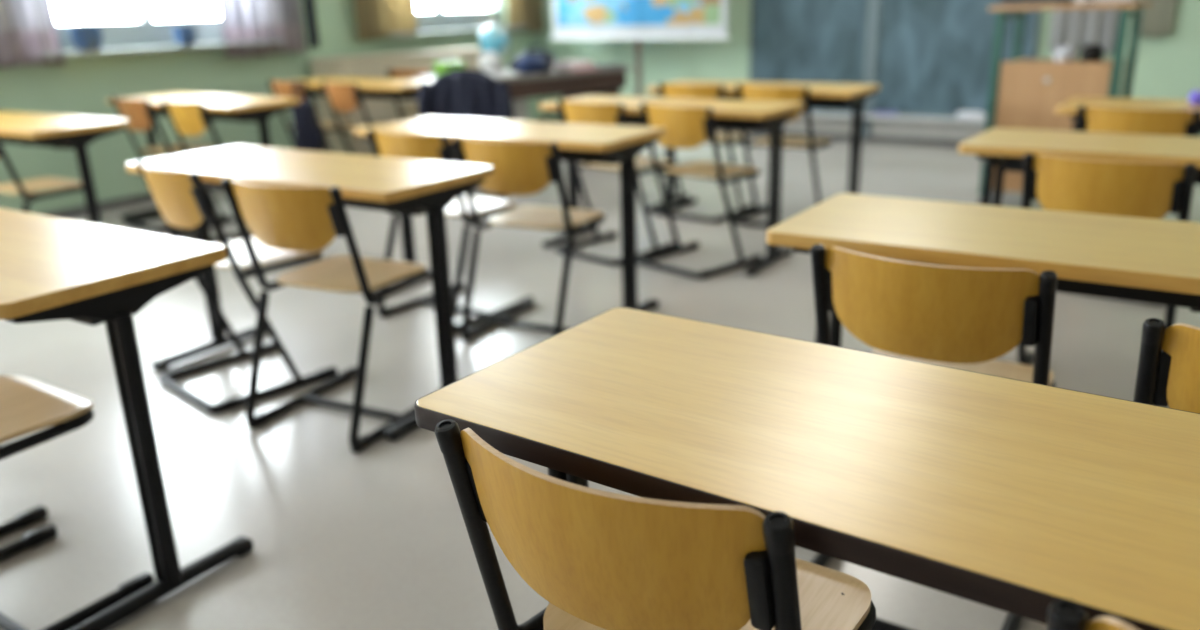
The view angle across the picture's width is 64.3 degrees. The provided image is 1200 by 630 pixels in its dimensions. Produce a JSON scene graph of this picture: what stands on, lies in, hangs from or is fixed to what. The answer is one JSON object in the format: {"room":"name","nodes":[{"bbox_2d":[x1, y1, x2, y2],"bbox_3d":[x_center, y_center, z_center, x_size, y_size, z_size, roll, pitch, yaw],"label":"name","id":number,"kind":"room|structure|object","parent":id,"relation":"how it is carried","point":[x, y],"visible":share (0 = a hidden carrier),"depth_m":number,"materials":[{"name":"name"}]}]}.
{"room":"classroom","nodes":[
{"label":"classroom","id":0,"kind":"room"},
{"bbox_2d":[0,0,542,213],"bbox_3d":[-3.876,-2.054,5.783,0.300,3.050,11.620,10,22,32],"label":"wall","id":1,"kind":"structure","parent":0,"point":[82,86],"depth_m":6.75,"materials":[{"name":"green paint"}]},
{"bbox_2d":[40,0,284,57],"bbox_3d":[-3.123,-2.603,6.531,0.355,1.514,1.870,10,22,32],"label":"window","id":2,"kind":"structure","parent":1,"relation":"in","point":[118,36],"depth_m":6.73,"materials":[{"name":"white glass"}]},
{"bbox_2d":[0,0,65,67],"bbox_3d":[-3.741,-2.268,5.406,0.091,1.731,1.090,10,22,32],"label":"curtain","id":3,"kind":"object","parent":2,"relation":"hanging from","point":[28,28],"visible":0.98,"depth_m":5.89,"materials":[{"name":"grey fabric"}]},
{"bbox_2d":[52,0,107,50],"bbox_3d":[-3.348,-1.966,6.124,0.267,0.520,0.275,10,22,32],"label":"potted plant","id":4,"kind":"object","parent":2,"relation":"on","point":[84,37],"visible":0.98,"depth_m":6.13,"materials":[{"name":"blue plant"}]},
{"bbox_2d":[172,0,196,44],"bbox_3d":[-2.950,-2.178,6.714,0.161,0.534,0.180,-2,18,-1],"label":"potted plant","id":5,"kind":"object","parent":2,"relation":"on","point":[183,34],"visible":1,"depth_m":6.71,"materials":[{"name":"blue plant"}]},
{"bbox_2d":[218,0,306,56],"bbox_3d":[-2.581,-2.835,7.081,0.088,1.761,0.760,10,22,32],"label":"curtain","id":6,"kind":"object","parent":2,"relation":"hanging from","point":[241,20],"visible":1,"depth_m":7.27,"materials":[{"name":"grey fabric"}]},
{"bbox_2d":[39,119,542,217],"bbox_3d":[-3.702,-0.610,6.164,0.020,0.060,11.170,10,22,32],"label":"baseboard","id":7,"kind":"structure","parent":1,"relation":"attached to","point":[147,197],"depth_m":6.58,"materials":[{"name":"grey"}]},
{"bbox_2d":[303,0,319,48],"bbox_3d":[-2.325,-2.971,7.426,0.045,1.731,0.096,5,19,19],"label":"curtain","id":8,"kind":"object","parent":1,"relation":"hanging from","point":[309,5],"visible":1,"depth_m":7.63,"materials":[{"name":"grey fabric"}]},
{"bbox_2d":[389,0,527,35],"bbox_3d":[-1.447,-3.444,8.949,0.355,1.514,1.950,10,22,32],"label":"window","id":9,"kind":"structure","parent":1,"relation":"in","point":[436,21],"depth_m":9.30,"materials":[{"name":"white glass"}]},
{"bbox_2d":[354,0,417,41],"bbox_3d":[-1.871,-3.221,8.100,0.065,1.701,0.720,10,22,32],"label":"curtain","id":10,"kind":"object","parent":9,"relation":"hanging from","point":[375,19],"visible":0.97,"depth_m":8.28,"materials":[{"name":"fabric"}]},
{"bbox_2d":[506,0,544,34],"bbox_3d":[-0.786,-3.753,9.668,0.064,1.726,0.640,10,22,32],"label":"curtain","id":11,"kind":"object","parent":9,"relation":"hanging from","point":[530,13],"visible":1,"depth_m":9.88,"materials":[{"name":"fabric"}]},
{"bbox_2d":[0,136,1199,629],"bbox_3d":[0.075,0.141,3.806,9.650,0.100,11.820,10,22,32],"label":"floor","id":12,"kind":"structure","parent":0,"point":[376,537],"depth_m":3.25,"materials":[{"name":"grey tile"}]},
{"bbox_2d":[0,505,47,536],"bbox_3d":[-1.816,0.200,2.343,0.459,0.802,0.522,10,22,32],"label":"chair","id":13,"kind":"object","parent":12,"relation":"on","point":[29,517],"visible":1,"depth_m":2.50,"materials":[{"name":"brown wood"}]},
{"bbox_2d":[0,142,82,212],"bbox_3d":[-2.889,-0.585,4.827,0.459,0.802,0.522,10,22,32],"label":"chair","id":14,"kind":"object","parent":12,"relation":"on","point":[25,188],"visible":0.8,"depth_m":4.75,"materials":[{"name":"brown wood"}]},
{"bbox_2d":[0,111,129,224],"bbox_3d":[-3.056,-0.639,5.057,1.300,0.771,0.550,10,21,31],"label":"school desk","id":15,"kind":"object","parent":12,"relation":"on","point":[57,132],"visible":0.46,"depth_m":4.71,"materials":[{"name":"brown wood"}]},
{"bbox_2d":[0,375,154,629],"bbox_3d":[-1.382,0.292,2.024,0.459,0.802,0.522,10,22,32],"label":"chair","id":16,"kind":"object","parent":12,"relation":"on","point":[27,405],"visible":0.99,"depth_m":2.09,"materials":[{"name":"brown wood"}]},
{"bbox_2d":[0,208,253,629],"bbox_3d":[-1.520,0.192,2.389,1.300,0.771,0.550,10,21,31],"label":"school desk","id":17,"kind":"object","parent":12,"relation":"on","point":[52,268],"visible":0.99,"depth_m":2.07,"materials":[{"name":"brown wood"}]},
{"bbox_2d":[111,96,228,232],"bbox_3d":[-2.716,-0.984,6.029,0.459,0.802,0.530,13,23,37],"label":"chair","id":18,"kind":"object","parent":12,"relation":"on","point":[141,115],"visible":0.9,"depth_m":5.83,"materials":[{"name":"brown wood"}]},
{"bbox_2d":[106,92,299,239],"bbox_3d":[-2.471,-0.963,5.992,1.300,0.771,0.550,11,22,33],"label":"school desk","id":19,"kind":"object","parent":12,"relation":"on","point":[240,108],"visible":0.54,"depth_m":5.70,"materials":[{"name":"brown wood"}]},
{"bbox_2d":[161,99,249,242],"bbox_3d":[-2.265,-0.898,5.727,0.459,0.802,0.530,13,23,37],"label":"chair","id":20,"kind":"object","parent":12,"relation":"on","point":[186,118],"visible":0.48,"depth_m":5.46,"materials":[{"name":"brown wood"}]},
{"bbox_2d":[136,160,337,412],"bbox_3d":[-1.278,-0.152,3.369,0.459,0.802,0.530,16,25,42],"label":"chair","id":21,"kind":"object","parent":12,"relation":"on","point":[181,199],"visible":0.73,"depth_m":3.24,"materials":[{"name":"brown wood"}]},
{"bbox_2d":[126,145,493,440],"bbox_3d":[-1.021,-0.140,3.358,1.300,0.771,0.550,10,21,31],"label":"school desk","id":22,"kind":"object","parent":12,"relation":"on","point":[390,185],"visible":0.7,"depth_m":3.09,"materials":[{"name":"beech laminate"},{"name":"beech"},{"name":"black metal"}]},
{"bbox_2d":[267,80,355,152],"bbox_3d":[-2.104,-1.337,7.051,0.459,0.802,0.530,13,23,37],"label":"chair","id":23,"kind":"object","parent":12,"relation":"on","point":[284,89],"visible":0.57,"depth_m":6.85,"materials":[{"name":"brown wood"}]},
{"bbox_2d":[291,81,324,151],"bbox_3d":[-2.040,-1.360,6.648,0.170,0.534,0.200,-2,18,-1],"label":"bag","id":24,"kind":"object","parent":23,"relation":"hanging from","point":[308,133],"visible":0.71,"depth_m":6.59,"materials":[{"name":"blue fabric"}]},
{"bbox_2d":[220,178,427,452],"bbox_3d":[-0.828,-0.061,3.053,0.459,0.802,0.522,7,20,26],"label":"chair","id":25,"kind":"object","parent":12,"relation":"on","point":[288,218],"visible":0.97,"depth_m":2.87,"materials":[{"name":"brown wood"}]},
{"bbox_2d":[321,81,379,153],"bbox_3d":[-1.638,-1.252,6.754,0.530,0.802,0.459,-19,25,-42],"label":"chair","id":26,"kind":"object","parent":12,"relation":"on","point":[341,97],"visible":0.5,"depth_m":6.49,"materials":[{"name":"brown wood"}]},
{"bbox_2d":[291,77,432,100],"bbox_3d":[-1.743,-1.332,7.055,1.300,0.771,0.550,10,22,32],"label":"school desk","id":27,"kind":"object","parent":12,"relation":"on","point":[374,88],"visible":0.3,"depth_m":6.83,"materials":[{"name":"brown wood"}]},
{"bbox_2d":[308,47,483,155],"bbox_3d":[-1.688,-1.870,8.493,0.424,0.894,1.820,10,22,32],"label":"sideboard","id":28,"kind":"object","parent":12,"relation":"on","point":[379,111],"visible":0.31,"depth_m":7.88,"materials":[{"name":"beige laminate"}]},
{"bbox_2d":[386,69,433,120],"bbox_3d":[-1.452,-1.667,8.002,0.459,0.802,0.530,7,20,24],"label":"chair","id":29,"kind":"object","parent":12,"relation":"on","point":[392,73],"visible":0.35,"depth_m":7.73,"materials":[{"name":"brown wood"}]},
{"bbox_2d":[367,129,533,333],"bbox_3d":[-0.640,-0.401,4.072,0.459,0.802,0.522,11,22,35],"label":"chair","id":30,"kind":"object","parent":12,"relation":"on","point":[384,144],"visible":0.63,"depth_m":3.88,"materials":[{"name":"brown wood"}]},
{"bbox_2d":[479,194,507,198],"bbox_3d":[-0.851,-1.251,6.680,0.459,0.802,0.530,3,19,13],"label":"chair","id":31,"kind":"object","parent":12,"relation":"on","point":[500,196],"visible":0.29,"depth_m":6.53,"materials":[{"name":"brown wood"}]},
{"bbox_2d":[417,68,514,119],"bbox_3d":[-0.891,-1.406,6.475,0.708,0.531,0.291,3,19,13],"label":"jacket","id":32,"kind":"object","parent":31,"relation":"on","point":[455,93],"visible":0.83,"depth_m":6.36,"materials":[{"name":"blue fabric"}]},
{"bbox_2d":[355,117,665,310],"bbox_3d":[-0.407,-0.424,4.171,1.300,0.771,0.550,9,21,30],"label":"school desk","id":33,"kind":"object","parent":12,"relation":"on","point":[588,144],"visible":0.61,"depth_m":3.90,"materials":[{"name":"brown wood"}]},
{"bbox_2d":[410,65,631,162],"bbox_3d":[-0.593,-1.584,7.707,1.600,0.748,0.840,-17,24,-40],"label":"desk","id":34,"kind":"object","parent":12,"relation":"on","point":[603,81],"visible":0.13,"depth_m":7.38,"materials":[{"name":"brown wood"}]},
{"bbox_2d":[433,60,464,75],"bbox_3d":[-1.170,-1.921,7.418,0.224,0.100,0.164,-17,24,-40],"label":"storage box","id":35,"kind":"object","parent":34,"relation":"on","point":[440,67],"visible":0.85,"depth_m":7.35,"materials":[{"name":"plastic"}]},
{"bbox_2d":[478,50,503,71],"bbox_3d":[-0.858,-1.984,7.470,0.182,0.171,0.180,10,22,32],"label":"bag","id":36,"kind":"object","parent":34,"relation":"on","point":[488,61],"visible":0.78,"depth_m":7.42,"materials":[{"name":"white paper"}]},
{"bbox_2d":[478,22,509,70],"bbox_3d":[-0.843,-2.147,7.635,0.254,0.378,0.250,10,22,32],"label":"globe","id":37,"kind":"object","parent":34,"relation":"on","point":[493,37],"visible":0.7,"depth_m":7.53,"materials":[{"name":"white paint"}]},
{"bbox_2d":[485,71,519,77],"bbox_3d":[-0.774,-1.779,7.067,0.325,0.028,0.246,-10,20,-24],"label":"paper stack","id":38,"kind":"object","parent":34,"relation":"on","point":[503,74],"visible":0.64,"depth_m":7.00,"materials":[{"name":"white paper"}]},
{"bbox_2d":[509,45,554,73],"bbox_3d":[-0.500,-1.983,7.391,0.297,0.200,0.465,11,22,34],"label":"bag","id":39,"kind":"object","parent":34,"relation":"on","point":[532,61],"visible":0.98,"depth_m":7.27,"materials":[{"name":"blue fabric"}]},
{"bbox_2d":[554,60,593,70],"bbox_3d":[-0.209,-2.000,7.636,0.229,0.062,0.274,16,25,42],"label":"paper stack","id":40,"kind":"object","parent":34,"relation":"on","point":[571,65],"visible":0.96,"depth_m":7.57,"materials":[{"name":"white paper"}]},
{"bbox_2d":[573,68,598,70],"bbox_3d":[-0.109,-1.937,7.522,0.220,0.009,0.060,-16,23,-37],"label":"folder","id":41,"kind":"object","parent":34,"relation":"on","point":[586,68],"visible":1,"depth_m":7.49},
{"bbox_2d":[592,64,627,68],"bbox_3d":[0.035,-2.041,7.816,0.327,0.015,0.244,-16,23,-37],"label":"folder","id":42,"kind":"object","parent":34,"relation":"on","point":[599,66],"visible":0.86,"depth_m":7.75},
{"bbox_2d":[453,138,605,341],"bbox_3d":[-0.245,-0.319,3.788,0.459,0.802,0.522,8,21,27],"label":"chair","id":43,"kind":"object","parent":12,"relation":"on","point":[520,168],"visible":0.96,"depth_m":3.58,"materials":[{"name":"beech"},{"name":"beech plywood"},{"name":"black metal"}]},
{"bbox_2d":[556,100,675,265],"bbox_3d":[0.087,-0.730,5.013,0.459,0.802,0.530,15,24,41],"label":"chair","id":44,"kind":"object","parent":12,"relation":"on","point":[570,111],"visible":0.62,"depth_m":4.89,"materials":[{"name":"brown wood"}]},
{"bbox_2d":[550,0,729,125],"bbox_3d":[0.322,-2.896,9.126,2.000,2.330,0.516,10,22,32],"label":"stand","id":45,"kind":"object","parent":12,"relation":"on","point":[637,20],"visible":0.95,"depth_m":9.17,"materials":[{"name":"multicoloured paper"}]},
{"bbox_2d":[434,419,875,629],"bbox_3d":[0.117,0.484,1.309,0.459,0.802,0.522,10,22,32],"label":"chair","id":46,"kind":"object","parent":12,"relation":"on","point":[601,560],"visible":1,"depth_m":1.01,"materials":[{"name":"brown wood"}]},
{"bbox_2d":[539,95,804,275],"bbox_3d":[0.345,-0.716,4.997,1.300,0.771,0.550,10,21,32],"label":"school desk","id":47,"kind":"object","parent":12,"relation":"on","point":[741,115],"visible":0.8,"depth_m":4.71,"materials":[{"name":"brown wood"}]},
{"bbox_2d":[637,103,761,278],"bbox_3d":[0.503,-0.653,4.742,0.530,0.802,0.459,-17,24,-40],"label":"chair","id":48,"kind":"object","parent":12,"relation":"on","point":[686,127],"visible":0.97,"depth_m":4.61,"materials":[{"name":"brown wood"}]},
{"bbox_2d":[654,83,753,222],"bbox_3d":[0.656,-1.030,5.878,0.459,0.802,0.530,12,23,36],"label":"chair","id":49,"kind":"object","parent":12,"relation":"on","point":[669,90],"visible":0.54,"depth_m":5.73,"materials":[{"name":"brown wood"}]},
{"bbox_2d":[647,80,879,212],"bbox_3d":[0.955,-0.999,5.806,1.300,0.771,0.550,10,21,31],"label":"school desk","id":50,"kind":"object","parent":12,"relation":"on","point":[822,95],"visible":0.5,"depth_m":5.51,"materials":[{"name":"brown wood"}]},
{"bbox_2d":[733,85,831,227],"bbox_3d":[1.087,-0.953,5.606,0.459,0.802,0.530,12,23,36],"label":"chair","id":51,"kind":"object","parent":12,"relation":"on","point":[746,92],"visible":0.62,"depth_m":5.46,"materials":[{"name":"brown wood"}]},
{"bbox_2d":[414,307,1199,629],"bbox_3d":[0.446,0.533,1.181,1.380,0.771,0.550,11,22,34],"label":"school desk","id":52,"kind":"object","parent":12,"relation":"on","point":[1013,496],"visible":0.94,"depth_m":1.11,"materials":[{"name":"brown wood"}]},
{"bbox_2d":[810,244,1057,629],"bbox_3d":[0.726,0.220,2.060,0.459,0.802,0.530,10,22,32],"label":"chair","id":53,"kind":"object","parent":12,"relation":"on","point":[964,318],"visible":0.64,"depth_m":1.78,"materials":[{"name":"brown wood"}]},
{"bbox_2d":[767,193,1199,346],"bbox_3d":[1.080,0.217,2.090,1.380,0.771,0.550,10,21,32],"label":"school desk","id":54,"kind":"object","parent":12,"relation":"on","point":[1155,261],"visible":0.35,"depth_m":2.03,"materials":[{"name":"brown wood"}]},
{"bbox_2d":[978,2,1152,204],"bbox_3d":[2.723,-1.224,5.672,0.760,1.187,0.560,11,22,35],"label":"lectern","id":55,"kind":"object","parent":12,"relation":"on","point":[1030,90],"visible":0.54,"depth_m":5.51,"materials":[{"name":"brown wood"}]},
{"bbox_2d":[1052,45,1076,61],"bbox_3d":[2.663,-1.501,5.473,0.106,0.098,0.127,-13,22,-32],"label":"cloth","id":56,"kind":"object","parent":55,"relation":"on","point":[1061,53],"visible":0.89,"depth_m":5.44,"materials":[{"name":"white fabric"}]},
{"bbox_2d":[988,2,1152,10],"bbox_3d":[2.707,-1.776,5.491,0.760,0.024,0.560,11,22,35],"label":"shelf","id":57,"kind":"object","parent":55,"relation":"attached to","point":[1138,6],"depth_m":5.30,"materials":[{"name":"wood"}]},
{"bbox_2d":[1080,44,1103,61],"bbox_3d":[2.782,-1.479,5.392,0.120,0.100,0.121,10,22,32],"label":"loudspeaker","id":58,"kind":"object","parent":55,"relation":"on","point":[1090,52],"visible":0.92,"depth_m":5.35,"materials":[{"name":"black plastic"}]},
{"bbox_2d":[958,128,1199,205],"bbox_3d":[1.940,-0.176,3.213,1.380,0.771,0.550,11,22,33],"label":"school desk","id":59,"kind":"object","parent":12,"relation":"on","point":[1005,149],"visible":0.41,"depth_m":3.26,"materials":[{"name":"brown wood"}]},
{"bbox_2d":[1047,599,1137,629],"bbox_3d":[0.679,0.593,0.930,0.459,0.802,0.522,11,22,34],"label":"chair","id":60,"kind":"object","parent":12,"relation":"on","point":[1063,614],"visible":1,"depth_m":0.76,"materials":[{"name":"brown wood"}]},
{"bbox_2d":[1017,153,1196,405],"bbox_3d":[1.595,-0.126,3.042,0.459,0.802,0.530,11,22,34],"label":"chair","id":61,"kind":"object","parent":12,"relation":"on","point":[1150,190],"visible":0.34,"depth_m":2.76,"materials":[{"name":"brown wood"}]},
{"bbox_2d":[1056,97,1199,133],"bbox_3d":[2.742,-0.518,4.185,1.380,0.771,0.550,10,22,33],"label":"school desk","id":62,"kind":"object","parent":12,"relation":"on","point":[1070,107],"visible":0.3,"depth_m":4.30,"materials":[{"name":"brown wood"}]},
{"bbox_2d":[1189,90,1199,104],"bbox_3d":[2.692,-0.948,4.157,0.210,0.064,0.075,4,19,18],"label":"pencil case","id":63,"kind":"object","parent":62,"relation":"on","point":[1194,97],"visible":1,"depth_m":4.16,"materials":[{"name":"fabric"}]},
{"bbox_2d":[1076,106,1199,305],"bbox_3d":[2.330,-0.518,4.174,0.459,0.802,0.530,12,23,36],"label":"chair","id":64,"kind":"object","parent":12,"relation":"on","point":[1167,122],"visible":0.26,"depth_m":3.88,"materials":[{"name":"brown wood"}]},
{"bbox_2d":[1133,318,1199,412],"bbox_3d":[1.127,0.366,1.582,0.459,0.802,0.522,11,22,34],"label":"chair","id":65,"kind":"object","parent":12,"relation":"on","point":[1168,371],"visible":0.39,"depth_m":1.43,"materials":[{"name":"brown wood"}]},
{"bbox_2d":[539,0,1199,136],"bbox_3d":[3.161,-2.924,7.827,9.050,3.050,0.200,10,22,32],"label":"wall","id":66,"kind":"structure","parent":0,"point":[1168,66],"depth_m":9.12,"materials":[{"name":"green paint"}]},
{"bbox_2d":[543,119,965,146],"bbox_3d":[3.141,-1.474,8.206,9.050,0.060,0.020,10,22,32],"label":"baseboard","id":67,"kind":"structure","parent":66,"relation":"attached to","point":[842,137],"depth_m":8.62,"materials":[{"name":"grey"}]},
{"bbox_2d":[776,116,994,139],"bbox_3d":[2.611,-1.684,8.491,2.900,0.185,0.030,10,22,32],"label":"trim","id":68,"kind":"structure","parent":66,"relation":"attached to","point":[836,125],"depth_m":8.46,"materials":[{"name":"grey"}]},
{"bbox_2d":[749,0,1041,136],"bbox_3d":[2.423,-2.301,8.318,2.545,1.500,0.166,10,22,32],"label":"chalkboard","id":69,"kind":"object","parent":66,"relation":"attached to","point":[930,60],"visible":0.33,"depth_m":8.30,"materials":[{"name":"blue metal"}]},
{"bbox_2d":[872,111,898,115],"bbox_3d":[2.517,-1.771,8.412,0.220,0.044,0.070,9,21,29],"label":"eraser","id":70,"kind":"object","parent":69,"relation":"on","point":[874,112],"visible":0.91,"depth_m":8.39,"materials":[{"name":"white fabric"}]},
{"bbox_2d":[800,112,994,123],"bbox_3d":[2.398,-1.778,8.507,2.460,0.035,0.151,10,22,32],"label":"chalk tray","id":71,"kind":"object","parent":69,"relation":"on","point":[867,116],"depth_m":8.28,"materials":[{"name":"metal"}]},
{"bbox_2d":[956,111,985,118],"bbox_3d":[3.134,-1.676,8.016,0.267,0.077,0.061,10,22,32],"label":"rag","id":72,"kind":"object","parent":69,"relation":"on","point":[961,114],"visible":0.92,"depth_m":8.00,"materials":[{"name":"white fabric"}]},
{"bbox_2d":[1048,1,1122,53],"bbox_3d":[3.778,-2.523,7.365,0.550,0.982,0.072,10,22,32],"label":"hanging cloth","id":73,"kind":"object","parent":66,"relation":"hanging from","point":[1076,28],"visible":0.67,"depth_m":7.44,"materials":[{"name":"fabric"}]},
{"bbox_2d":[1131,0,1177,37],"bbox_3d":[4.165,-2.510,7.101,0.340,0.862,0.072,10,22,32],"label":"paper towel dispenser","id":74,"kind":"object","parent":66,"relation":"hanging from","point":[1158,19],"visible":0.8,"depth_m":7.16,"materials":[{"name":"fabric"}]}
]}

